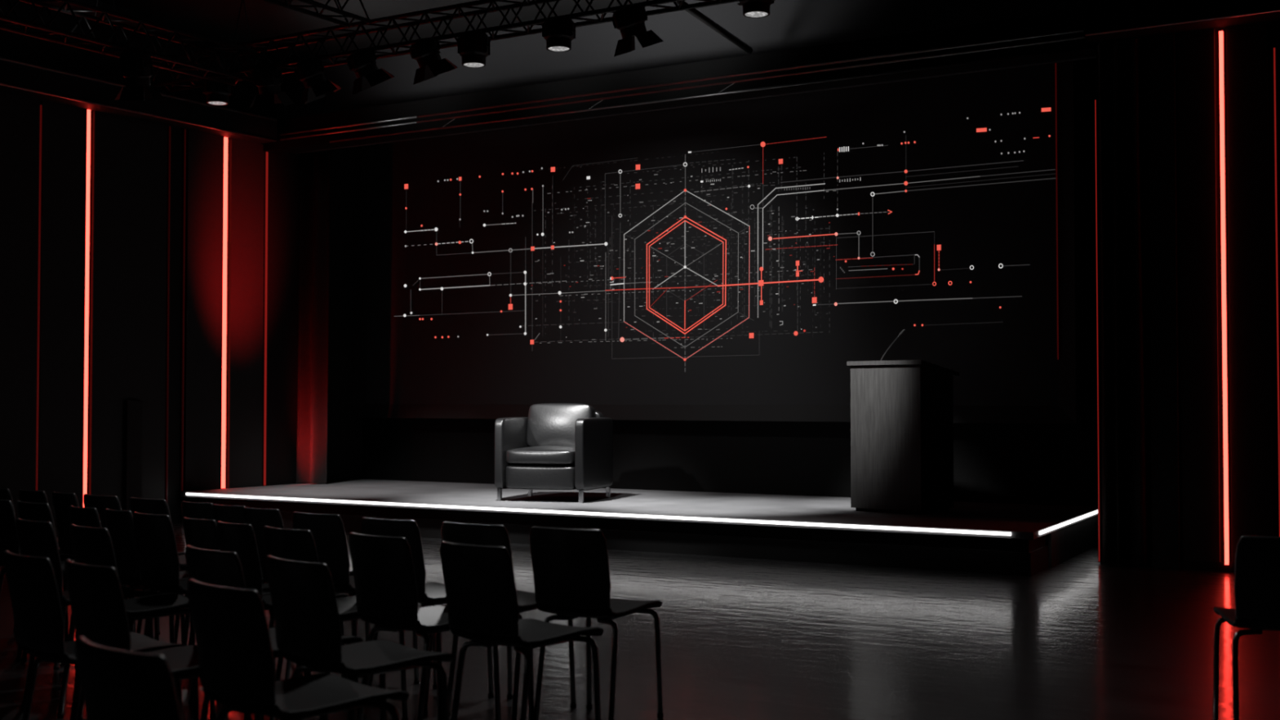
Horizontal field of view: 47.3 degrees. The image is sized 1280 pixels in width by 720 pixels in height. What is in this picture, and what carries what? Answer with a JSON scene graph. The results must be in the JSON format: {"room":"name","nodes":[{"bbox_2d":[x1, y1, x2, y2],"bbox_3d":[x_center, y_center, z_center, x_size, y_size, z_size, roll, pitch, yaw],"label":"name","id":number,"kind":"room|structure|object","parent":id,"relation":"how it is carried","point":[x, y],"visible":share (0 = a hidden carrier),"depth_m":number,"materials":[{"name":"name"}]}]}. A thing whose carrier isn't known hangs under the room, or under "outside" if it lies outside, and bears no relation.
{"room":"conference hall","nodes":[
{"label":"conference hall","id":0,"kind":"room"},
{"bbox_2d":[0,0,362,523],"bbox_3d":[-7.522,-0.968,10.474,0.200,5.000,16.000,-1,-2,31],"label":"wall","id":1,"kind":"structure","parent":0,"point":[344,433],"depth_m":16.04,"materials":[{"name":"black paint"}]},
{"bbox_2d":[0,91,39,518],"bbox_3d":[-5.771,-0.406,13.105,0.035,4.020,0.811,-1,-2,31],"label":"trim","id":2,"kind":"structure","parent":1,"relation":"attached to","point":[20,115],"depth_m":13.27,"materials":[{"name":"grey"}]},
{"bbox_2d":[35,104,41,490],"bbox_3d":[-5.553,-0.376,13.470,0.034,3.979,0.024,-1,-2,31],"label":"light strip","id":3,"kind":"object","parent":1,"relation":"attached to","point":[40,131],"visible":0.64,"depth_m":13.47,"materials":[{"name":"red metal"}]},
{"bbox_2d":[37,100,86,533],"bbox_3d":[-5.419,-0.391,13.682,0.035,4.020,0.476,-1,-2,31],"label":"wall panel","id":4,"kind":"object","parent":1,"relation":"attached to","point":[64,126],"depth_m":13.67,"materials":[{"name":"grey fabric"}]},
{"bbox_2d":[82,109,90,507],"bbox_3d":[-5.279,-0.399,13.921,0.034,4.048,0.042,-1,-2,31],"label":"light strip","id":5,"kind":"object","parent":1,"relation":"attached to","point":[88,111],"visible":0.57,"depth_m":13.91,"materials":[{"name":"red plastic"}]},
{"bbox_2d":[88,111,168,510],"bbox_3d":[-5.016,-0.373,14.342,0.035,4.020,0.880,-1,-2,31],"label":"wall panel","id":6,"kind":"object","parent":1,"relation":"attached to","point":[129,160],"depth_m":14.30,"materials":[{"name":"grey"}]},
{"bbox_2d":[124,400,142,511],"bbox_3d":[-4.969,1.019,14.315,0.045,1.235,0.184,-1,-2,31],"label":"trim","id":7,"kind":"structure","parent":1,"relation":"attached to","point":[133,426],"depth_m":14.29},
{"bbox_2d":[0,56,276,143],"bbox_3d":[-7.621,-2.630,9.876,0.300,0.250,13.800,-1,-2,31],"label":"trim","id":8,"kind":"structure","parent":1,"relation":"attached to","point":[12,73],"depth_m":14.09,"materials":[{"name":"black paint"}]},
{"bbox_2d":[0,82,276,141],"bbox_3d":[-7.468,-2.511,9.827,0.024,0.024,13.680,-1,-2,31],"label":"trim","id":9,"kind":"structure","parent":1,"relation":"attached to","point":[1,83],"depth_m":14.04,"materials":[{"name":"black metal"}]},
{"bbox_2d":[164,125,170,502],"bbox_3d":[-4.771,-0.377,14.753,0.034,4.050,0.024,-1,-2,31],"label":"light strip","id":10,"kind":"object","parent":1,"relation":"attached to","point":[169,126],"visible":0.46,"depth_m":14.74,"materials":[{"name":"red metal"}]},
{"bbox_2d":[179,128,186,491],"bbox_3d":[-4.669,-0.529,14.925,0.034,3.737,0.024,-1,-2,31],"label":"light strip","id":11,"kind":"object","parent":1,"relation":"attached to","point":[184,168],"visible":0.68,"depth_m":14.91,"materials":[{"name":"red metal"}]},
{"bbox_2d":[182,129,223,501],"bbox_3d":[-4.527,-0.351,15.144,0.035,4.020,0.470,-1,-2,31],"label":"trim","id":12,"kind":"structure","parent":1,"relation":"attached to","point":[204,151],"depth_m":15.12,"materials":[{"name":"grey"}]},
{"bbox_2d":[220,137,227,488],"bbox_3d":[-4.384,-0.517,15.392,0.034,3.738,0.054,-1,-2,31],"label":"light strip","id":13,"kind":"object","parent":1,"relation":"attached to","point":[225,139],"visible":0.79,"depth_m":15.38,"materials":[{"name":"red plastic"}]},
{"bbox_2d":[226,137,264,488],"bbox_3d":[-4.222,-0.338,15.644,0.035,4.020,0.469,-1,-2,31],"label":"trim","id":14,"kind":"structure","parent":1,"relation":"attached to","point":[246,158],"depth_m":15.62,"materials":[{"name":"grey"}]},
{"bbox_2d":[262,151,268,485],"bbox_3d":[-4.077,-0.490,15.894,0.034,3.711,0.032,-1,-2,31],"label":"light strip","id":15,"kind":"object","parent":1,"relation":"attached to","point":[266,153],"visible":1,"depth_m":15.88,"materials":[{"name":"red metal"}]},
{"bbox_2d":[351,60,1079,423],"bbox_3d":[0.110,-1.063,15.045,8.683,3.362,0.115,-1,-2,31],"label":"projection screen","id":16,"kind":"object","parent":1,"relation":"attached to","point":[726,261],"visible":1,"depth_m":14.50,"materials":[{"name":"black fabric"}]},
{"bbox_2d":[1054,62,1058,359],"bbox_3d":[3.664,-1.355,12.838,0.006,2.703,0.026,-1,-2,31],"label":"light","id":17,"kind":"object","parent":16,"relation":"attached to","point":[1056,64],"depth_m":12.84,"materials":[{"name":"red"}]},
{"bbox_2d":[96,0,650,60],"bbox_3d":[-0.120,-3.607,7.201,19.600,0.100,18.000,-1,-2,31],"label":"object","id":18,"kind":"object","parent":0,"point":[213,19],"depth_m":14.35,"materials":[{"name":"black paint"}]},
{"bbox_2d":[0,0,257,85],"bbox_3d":[-6.465,-3.082,8.691,0.300,0.871,10.975,-1,-2,31],"label":"lighting truss","id":19,"kind":"object","parent":18,"relation":"hanging from","point":[12,20],"visible":0.95,"depth_m":12.18,"materials":[{"name":"black metal"}]},
{"bbox_2d":[263,0,371,26],"bbox_3d":[-5.275,-3.277,7.959,0.280,0.522,10.954,-1,-2,31],"label":"lighting truss","id":20,"kind":"object","parent":18,"relation":"hanging from","point":[314,4],"visible":1,"depth_m":12.27,"materials":[{"name":"black metal"}]},
{"bbox_2d":[150,0,738,92],"bbox_3d":[-0.678,-3.060,11.745,9.314,0.751,0.280,-1,-2,31],"label":"lighting truss","id":21,"kind":"object","parent":18,"relation":"hanging from","point":[603,11],"visible":0.73,"depth_m":12.50,"materials":[{"name":"black metal"}]},
{"bbox_2d":[202,72,232,105],"bbox_3d":[-3.925,-2.521,13.571,0.264,0.287,0.264,1,-2,-27],"label":"lamp","id":22,"kind":"object","parent":21,"relation":"hanging from","point":[217,93],"visible":0.81,"depth_m":13.48,"materials":[{"name":"black metal"}]},
{"bbox_2d":[293,56,342,105],"bbox_3d":[-2.878,-2.484,12.989,0.405,0.421,0.348,1,-2,-29],"label":"lamp","id":23,"kind":"object","parent":21,"relation":"hanging from","point":[310,70],"visible":1,"depth_m":12.89,"materials":[{"name":"black metal"}]},
{"bbox_2d":[346,47,395,95],"bbox_3d":[-2.357,-2.505,12.676,0.403,0.406,0.348,1,-2,-34],"label":"lamp","id":24,"kind":"object","parent":21,"relation":"hanging from","point":[362,62],"visible":1,"depth_m":12.57,"materials":[{"name":"black metal"}]},
{"bbox_2d":[408,37,457,84],"bbox_3d":[-1.756,-2.519,12.305,0.394,0.393,0.348,1,-2,-34],"label":"lamp","id":25,"kind":"object","parent":21,"relation":"hanging from","point":[426,51],"visible":1,"depth_m":12.20,"materials":[{"name":"black metal"}]},
{"bbox_2d":[457,29,490,67],"bbox_3d":[-1.366,-2.562,12.011,0.264,0.289,0.264,1,-2,-27],"label":"lamp","id":26,"kind":"object","parent":21,"relation":"hanging from","point":[473,46],"visible":1,"depth_m":11.92,"materials":[{"name":"black metal"}]},
{"bbox_2d":[542,15,575,51],"bbox_3d":[-0.643,-2.587,11.570,0.264,0.262,0.264,1,-2,-27],"label":"lamp","id":27,"kind":"object","parent":21,"relation":"hanging from","point":[558,32],"visible":1,"depth_m":11.48,"materials":[{"name":"black metal"}]},
{"bbox_2d":[611,4,662,56],"bbox_3d":[-0.036,-2.538,11.256,0.393,0.402,0.348,1,-2,-39],"label":"lamp","id":28,"kind":"object","parent":21,"relation":"hanging from","point":[630,19],"visible":1,"depth_m":11.15,"materials":[{"name":"black metal"}]},
{"bbox_2d":[675,0,752,53],"bbox_3d":[0.509,-2.821,12.028,0.060,0.250,1.736,-1,-2,31],"label":"pipe","id":29,"kind":"object","parent":21,"relation":"attached to","point":[695,12],"visible":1,"depth_m":12.24,"materials":[{"name":"black metal"}]},
{"bbox_2d":[737,0,773,17],"bbox_3d":[0.849,-2.629,10.661,0.264,0.229,0.264,1,-2,-27],"label":"lamp","id":30,"kind":"object","parent":21,"relation":"hanging from","point":[751,8],"visible":1,"depth_m":10.59,"materials":[{"name":"black metal"}]},
{"bbox_2d":[0,522,1279,719],"bbox_3d":[-0.120,1.491,7.063,19.600,0.100,18.000,-1,-2,31],"label":"floor","id":31,"kind":"structure","parent":0,"point":[1080,637],"depth_m":7.33,"materials":[{"name":"dark polished wood"}]},
{"bbox_2d":[0,488,58,631],"bbox_3d":[-3.368,1.084,8.115,0.284,0.770,0.518,-1,-2,38],"label":"chair","id":32,"kind":"object","parent":31,"relation":"on","point":[5,493],"visible":0.06,"depth_m":7.88,"materials":[{"name":"grey plastic"}]},
{"bbox_2d":[0,499,75,661],"bbox_3d":[-2.968,1.060,7.218,0.320,0.770,0.518,-1,-2,41],"label":"chair","id":33,"kind":"object","parent":31,"relation":"on","point":[9,540],"visible":0.23,"depth_m":7.00,"materials":[{"name":"grey plastic"}]},
{"bbox_2d":[18,488,65,554],"bbox_3d":[-3.093,1.079,7.913,0.284,0.770,0.518,-1,-2,38],"label":"chair","id":34,"kind":"object","parent":31,"relation":"on","point":[24,495],"visible":0.1,"depth_m":7.69,"materials":[{"name":"grey plastic"}]},
{"bbox_2d":[16,500,136,670],"bbox_3d":[-2.706,1.054,7.006,0.337,0.770,0.518,-1,-2,41],"label":"chair","id":35,"kind":"object","parent":31,"relation":"on","point":[39,512],"visible":0.23,"depth_m":6.79,"materials":[{"name":"grey plastic"}]},
{"bbox_2d":[15,517,159,718],"bbox_3d":[-2.271,1.027,5.978,0.337,0.770,0.518,-1,-2,43],"label":"chair","id":36,"kind":"object","parent":31,"relation":"on","point":[36,539],"visible":0.4,"depth_m":5.77,"materials":[{"name":"grey plastic"}]},
{"bbox_2d":[3,550,187,719],"bbox_3d":[-1.756,0.992,4.690,0.373,0.770,0.518,-2,-2,45],"label":"chair","id":37,"kind":"object","parent":31,"relation":"on","point":[38,620],"visible":0.73,"depth_m":4.50,"materials":[{"name":"black plastic"},{"name":"black metal"}]},
{"bbox_2d":[52,491,149,608],"bbox_3d":[-2.847,1.074,7.721,0.234,0.770,0.518,-1,-2,38],"label":"chair","id":38,"kind":"object","parent":31,"relation":"on","point":[62,502],"visible":0.34,"depth_m":7.54,"materials":[{"name":"grey plastic"}]},
{"bbox_2d":[69,505,185,675],"bbox_3d":[-2.350,1.046,6.700,0.263,0.770,0.518,-1,-2,42],"label":"chair","id":39,"kind":"object","parent":31,"relation":"on","point":[79,516],"visible":0.11,"depth_m":6.50,"materials":[{"name":"grey plastic"}]},
{"bbox_2d":[75,636,181,719],"bbox_3d":[-0.868,0.946,3.000,0.390,0.770,0.518,-1,-2,43],"label":"chair","id":40,"kind":"object","parent":31,"relation":"on","point":[116,684],"visible":1,"depth_m":2.79,"materials":[{"name":"black plastic"},{"name":"black metal"}]},
{"bbox_2d":[83,493,185,634],"bbox_3d":[-2.579,1.068,7.508,0.337,0.770,0.518,-1,-2,38],"label":"chair","id":41,"kind":"object","parent":31,"relation":"on","point":[100,503],"visible":0.12,"depth_m":7.30,"materials":[{"name":"grey plastic"}]},
{"bbox_2d":[69,524,216,719],"bbox_3d":[-1.942,1.019,5.693,0.337,0.770,0.518,-1,-2,44],"label":"chair","id":42,"kind":"object","parent":31,"relation":"on","point":[93,546],"visible":0.41,"depth_m":5.57,"materials":[{"name":"grey plastic"}]},
{"bbox_2d":[104,508,195,645],"bbox_3d":[-2.131,1.041,6.527,0.241,0.770,0.518,-1,-2,42],"label":"chair","id":43,"kind":"object","parent":31,"relation":"on","point":[120,525],"visible":0.41,"depth_m":6.34,"materials":[{"name":"grey plastic"}]},
{"bbox_2d":[64,559,251,719],"bbox_3d":[-1.463,0.985,4.436,0.362,0.770,0.518,-2,-2,45],"label":"chair","id":44,"kind":"object","parent":31,"relation":"on","point":[96,598],"visible":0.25,"depth_m":4.25,"materials":[{"name":"black plastic"},{"name":"black metal"}]},
{"bbox_2d":[128,497,187,644],"bbox_3d":[-2.262,1.061,7.266,0.327,0.770,0.518,-1,-2,37],"label":"chair","id":45,"kind":"object","parent":31,"relation":"on","point":[148,506],"visible":0.12,"depth_m":7.05,"materials":[{"name":"grey plastic"}]},
{"bbox_2d":[181,501,213,645],"bbox_3d":[-1.945,1.055,7.016,0.263,0.770,0.518,-1,-2,37],"label":"chair","id":46,"kind":"object","parent":31,"relation":"on","point":[195,510],"visible":0.14,"depth_m":6.80,"materials":[{"name":"grey plastic"}]},
{"bbox_2d":[133,511,265,684],"bbox_3d":[-1.916,1.036,6.313,0.320,0.770,0.518,-1,-2,42],"label":"chair","id":47,"kind":"object","parent":31,"relation":"on","point":[159,562],"visible":0.46,"depth_m":6.11,"materials":[{"name":"grey plastic"}]},
{"bbox_2d":[212,503,267,582],"bbox_3d":[-1.739,1.049,6.817,0.263,0.770,0.518,-1,-2,37],"label":"chair","id":48,"kind":"object","parent":31,"relation":"on","point":[224,513],"visible":0.1,"depth_m":6.61,"materials":[{"name":"grey plastic"}]},
{"bbox_2d":[182,516,306,709],"bbox_3d":[-1.635,1.029,6.055,0.263,0.770,0.518,-1,-2,42],"label":"chair","id":49,"kind":"object","parent":31,"relation":"on","point":[202,534],"visible":0.16,"depth_m":5.86,"materials":[{"name":"grey plastic"}]},
{"bbox_2d":[185,545,362,719],"bbox_3d":[-1.227,0.996,4.850,0.518,0.770,0.376,1,-2,-44],"label":"chair","id":50,"kind":"object","parent":31,"relation":"on","point":[213,567],"visible":0.25,"depth_m":4.66,"materials":[{"name":"grey plastic"}]},
{"bbox_2d":[217,520,349,719],"bbox_3d":[-1.438,1.023,5.854,0.263,0.770,0.518,-1,-2,42],"label":"chair","id":51,"kind":"object","parent":31,"relation":"on","point":[240,539],"visible":0.3,"depth_m":5.65,"materials":[{"name":"grey plastic"}]},
{"bbox_2d":[187,578,408,719],"bbox_3d":[-0.932,0.972,3.941,0.398,0.770,0.518,-2,-2,45],"label":"chair","id":52,"kind":"object","parent":31,"relation":"on","point":[236,661],"visible":1,"depth_m":3.78,"materials":[{"name":"black plastic"},{"name":"black metal"}]},
{"bbox_2d":[243,506,353,679],"bbox_3d":[-1.544,1.044,6.629,0.270,0.770,0.518,-1,-2,37],"label":"chair","id":53,"kind":"object","parent":31,"relation":"on","point":[258,518],"visible":0.16,"depth_m":6.43,"materials":[{"name":"grey plastic"}]},
{"bbox_2d":[262,525,408,719],"bbox_3d":[-1.175,1.017,5.616,0.337,0.770,0.518,-1,-2,42],"label":"chair","id":54,"kind":"object","parent":31,"relation":"on","point":[293,544],"visible":0.18,"depth_m":5.46,"materials":[{"name":"black plastic"},{"name":"black metal"}]},
{"bbox_2d":[292,511,419,684],"bbox_3d":[-1.238,1.036,6.346,0.337,0.770,0.518,-1,-2,37],"label":"chair","id":55,"kind":"object","parent":31,"relation":"on","point":[328,532],"visible":0.38,"depth_m":6.13,"materials":[{"name":"grey plastic"}]},
{"bbox_2d":[266,555,455,719],"bbox_3d":[-0.878,0.988,4.535,0.518,0.770,0.383,1,-2,-44],"label":"chair","id":56,"kind":"object","parent":31,"relation":"on","point":[308,628],"visible":0.95,"depth_m":4.38,"materials":[{"name":"black plastic"},{"name":"black metal"}]},
{"bbox_2d":[348,532,501,719],"bbox_3d":[-0.789,1.009,5.341,0.355,0.770,0.518,-1,-2,41],"label":"chair","id":57,"kind":"object","parent":31,"relation":"on","point":[383,566],"visible":0.71,"depth_m":5.17,"materials":[{"name":"grey plastic"}]},
{"bbox_2d":[360,516,493,715],"bbox_3d":[-0.885,1.029,6.051,0.348,0.770,0.518,-1,-2,36],"label":"chair","id":58,"kind":"object","parent":31,"relation":"on","point":[429,594],"visible":0.45,"depth_m":5.84,"materials":[{"name":"grey plastic"}]},
{"bbox_2d":[440,521,576,719],"bbox_3d":[-0.528,1.023,5.839,0.355,0.770,0.518,-1,-2,33],"label":"chair","id":59,"kind":"object","parent":31,"relation":"on","point":[482,535],"visible":0.36,"depth_m":5.67,"materials":[{"name":"grey plastic"}]},
{"bbox_2d":[440,541,603,719],"bbox_3d":[-0.411,1.000,5.012,0.362,0.770,0.518,-1,-2,41],"label":"chair","id":60,"kind":"object","parent":31,"relation":"on","point":[483,609],"visible":1,"depth_m":4.86,"materials":[{"name":"grey plastic"}]},
{"bbox_2d":[529,526,663,719],"bbox_3d":[-0.170,1.018,5.644,0.355,0.770,0.518,-1,-2,29],"label":"chair","id":61,"kind":"object","parent":31,"relation":"on","point":[571,568],"visible":0.97,"depth_m":5.46,"materials":[{"name":"black plastic"}]},
{"bbox_2d":[180,479,1097,576],"bbox_3d":[-0.239,1.464,13.713,8.714,0.313,2.746,-1,-2,31],"label":"stage","id":62,"kind":"object","parent":31,"relation":"on","point":[1024,540],"visible":0.82,"depth_m":12.08,"materials":[{"name":"wood"}]},
{"bbox_2d":[494,403,613,502],"bbox_3d":[-0.801,0.856,13.697,0.888,0.901,0.860,-1,-2,18],"label":"armchair","id":63,"kind":"object","parent":62,"relation":"on","point":[558,446],"visible":1,"depth_m":13.44,"materials":[{"name":"black leather"}]},
{"bbox_2d":[506,445,574,465],"bbox_3d":[-0.821,0.895,13.634,0.686,0.188,0.729,-1,-2,18],"label":"seat cushion","id":64,"kind":"object","parent":63,"relation":"on","point":[515,455],"depth_m":13.32,"materials":[{"name":"black leather"}]},
{"bbox_2d":[526,403,595,446],"bbox_3d":[-0.753,0.635,13.914,0.659,0.448,0.236,-1,-12,18],"label":"cushion","id":65,"kind":"object","parent":63,"relation":"on","point":[547,424],"depth_m":13.83,"materials":[{"name":"black leather"}]},
{"bbox_2d":[186,493,1011,535],"bbox_3d":[-0.977,1.295,12.566,8.457,0.024,0.012,-1,-2,31],"label":"light","id":66,"kind":"object","parent":62,"relation":"attached to","point":[703,519],"depth_m":12.04,"materials":[{"name":"white plastic"}]},
{"bbox_2d":[846,360,959,515],"bbox_3d":[2.218,0.640,12.287,0.703,1.257,0.655,-1,-2,40],"label":"lectern","id":67,"kind":"object","parent":62,"relation":"on","point":[902,411],"visible":1,"depth_m":12.05,"materials":[{"name":"black wood"}]},
{"bbox_2d":[880,328,905,360],"bbox_3d":[2.118,-0.102,12.336,0.258,0.312,0.056,-1,-2,31],"label":"gooseneck microphone","id":68,"kind":"object","parent":67,"relation":"on","point":[904,330],"visible":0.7,"depth_m":12.32,"materials":[{"name":"black metal"}]},
{"bbox_2d":[1039,510,1097,534],"bbox_3d":[3.385,1.265,11.454,0.012,0.024,2.296,-1,-2,27],"label":"light","id":69,"kind":"object","parent":62,"relation":"on","point":[1051,526],"depth_m":11.36,"materials":[{"name":"white plastic"}]},
{"bbox_2d":[1213,535,1279,719],"bbox_3d":[2.312,1.009,5.330,0.355,0.770,0.518,0,-2,11],"label":"chair","id":70,"kind":"object","parent":31,"relation":"on","point":[1257,558],"visible":1,"depth_m":5.16,"materials":[{"name":"black plastic"},{"name":"black metal"}]},
{"bbox_2d":[287,0,1095,153],"bbox_3d":[3.699,-2.936,11.678,17.760,1.000,0.150,-1,-2,31],"label":"wall","id":71,"kind":"structure","parent":0,"point":[526,60],"depth_m":13.67,"materials":[{"name":"grey"}]},
{"bbox_2d":[296,151,328,483],"bbox_3d":[-3.642,-0.474,16.220,0.392,3.677,0.130,-1,-2,31],"label":"curtain","id":72,"kind":"object","parent":71,"relation":"hanging from","point":[313,225],"visible":1,"depth_m":16.20,"materials":[{"name":"grey fabric"}]},
{"bbox_2d":[280,115,417,135],"bbox_3d":[-3.057,-2.440,15.225,1.899,0.024,0.024,-1,-2,31],"label":"trim","id":73,"kind":"structure","parent":71,"relation":"attached to","point":[411,117],"depth_m":15.19,"materials":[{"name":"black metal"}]},
{"bbox_2d":[280,120,417,140],"bbox_3d":[-3.057,-2.385,15.223,1.899,0.020,0.020,-1,-2,31],"label":"trim","id":74,"kind":"structure","parent":71,"relation":"attached to","point":[411,122],"depth_m":15.19,"materials":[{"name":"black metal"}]},
{"bbox_2d":[362,57,1097,506],"bbox_3d":[1.929,-0.867,14.196,12.460,5.000,0.200,-1,-2,31],"label":"wall","id":75,"kind":"structure","parent":0,"point":[1027,464],"depth_m":14.26,"materials":[{"name":"black"}]},
{"bbox_2d":[1095,21,1279,566],"bbox_3d":[7.299,-1.009,8.932,8.807,5.000,0.200,-1,-2,31],"label":"wall","id":76,"kind":"structure","parent":0,"point":[1273,28],"depth_m":10.68,"materials":[{"name":"black paint"}]},
{"bbox_2d":[261,8,1095,154],"bbox_3d":[3.524,-2.554,11.382,17.760,0.320,0.260,-1,-2,31],"label":"lighting truss","id":77,"kind":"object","parent":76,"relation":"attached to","point":[1072,20],"depth_m":13.03,"materials":[{"name":"black metal"}]},
{"bbox_2d":[328,46,1090,142],"bbox_3d":[0.106,-2.347,13.292,7.877,0.020,0.020,-1,-2,31],"label":"trim","id":78,"kind":"structure","parent":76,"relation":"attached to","point":[1087,47],"depth_m":12.81,"materials":[{"name":"grey metal"}]},
{"bbox_2d":[416,28,1083,117],"bbox_3d":[4.349,-2.562,10.709,15.451,0.024,0.024,-1,-2,31],"label":"trim","id":79,"kind":"structure","parent":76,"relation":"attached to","point":[1080,29],"depth_m":12.65,"materials":[{"name":"grey metal"}]},
{"bbox_2d":[416,35,1085,123],"bbox_3d":[4.349,-2.507,10.708,15.451,0.020,0.020,-1,-2,31],"label":"trim","id":80,"kind":"structure","parent":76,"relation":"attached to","point":[1080,37],"depth_m":12.65,"materials":[{"name":"grey metal"}]},
{"bbox_2d":[1094,99,1101,561],"bbox_3d":[3.482,-0.231,11.113,0.018,3.521,0.024,-1,-2,31],"label":"light strip","id":81,"kind":"object","parent":76,"relation":"attached to","point":[1095,100],"visible":1,"depth_m":11.11,"materials":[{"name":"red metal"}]},
{"bbox_2d":[1147,32,1180,569],"bbox_3d":[3.892,-0.442,10.849,0.191,3.970,0.050,-1,-2,31],"label":"trim","id":82,"kind":"structure","parent":76,"relation":"attached to","point":[1162,80],"depth_m":10.83,"materials":[{"name":"grey fabric"}]},
{"bbox_2d":[1083,0,1279,44],"bbox_3d":[7.168,-2.634,8.780,8.827,0.300,0.290,-1,-2,31],"label":"trim","id":83,"kind":"structure","parent":76,"relation":"attached to","point":[1099,15],"depth_m":10.69,"materials":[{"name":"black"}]},
{"bbox_2d":[1140,557,1235,572],"bbox_3d":[7.367,1.450,8.689,8.507,0.070,0.030,-1,-2,31],"label":"baseboard","id":84,"kind":"structure","parent":76,"relation":"attached to","point":[1184,564],"depth_m":10.65,"materials":[{"name":"black"}]},
{"bbox_2d":[1177,27,1220,562],"bbox_3d":[4.105,-0.481,10.729,0.256,3.900,0.035,-1,-2,31],"label":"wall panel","id":85,"kind":"structure","parent":76,"relation":"attached to","point":[1199,353],"depth_m":10.71,"materials":[{"name":"black"}]},
{"bbox_2d":[1218,30,1230,564],"bbox_3d":[4.254,-0.461,10.634,0.038,3.895,0.049,-1,-2,31],"label":"light strip","id":86,"kind":"object","parent":76,"relation":"attached to","point":[1221,33],"visible":1,"depth_m":10.62,"materials":[{"name":"glowing red light diffuser plastic"}]},
{"bbox_2d":[1225,21,1273,563],"bbox_3d":[4.400,-0.486,10.549,0.278,3.900,0.035,-1,-2,31],"label":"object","id":87,"kind":"structure","parent":76,"relation":"attached to","point":[1246,44],"depth_m":10.54,"materials":[{"name":"black"}]},
{"bbox_2d":[1272,47,1279,537],"bbox_3d":[4.564,-0.384,10.457,0.022,3.731,0.024,-1,-2,31],"label":"light strip","id":88,"kind":"object","parent":76,"relation":"attached to","point":[1274,50],"visible":0.82,"depth_m":10.46,"materials":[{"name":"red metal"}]},
{"bbox_3d":[-0.889,-3.481,6.320,18.000,0.200,0.500,-1,-2,31],"label":"trim","id":89,"kind":"structure","parent":0,"visible":0},
{"bbox_2d":[19,0,159,31],"bbox_3d":[-7.538,-3.271,8.906,0.350,0.080,11.200,-1,-2,31],"label":"lighting truss","id":90,"kind":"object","parent":89,"relation":"attached to","point":[100,4],"depth_m":13.22,"materials":[{"name":"black metal"}]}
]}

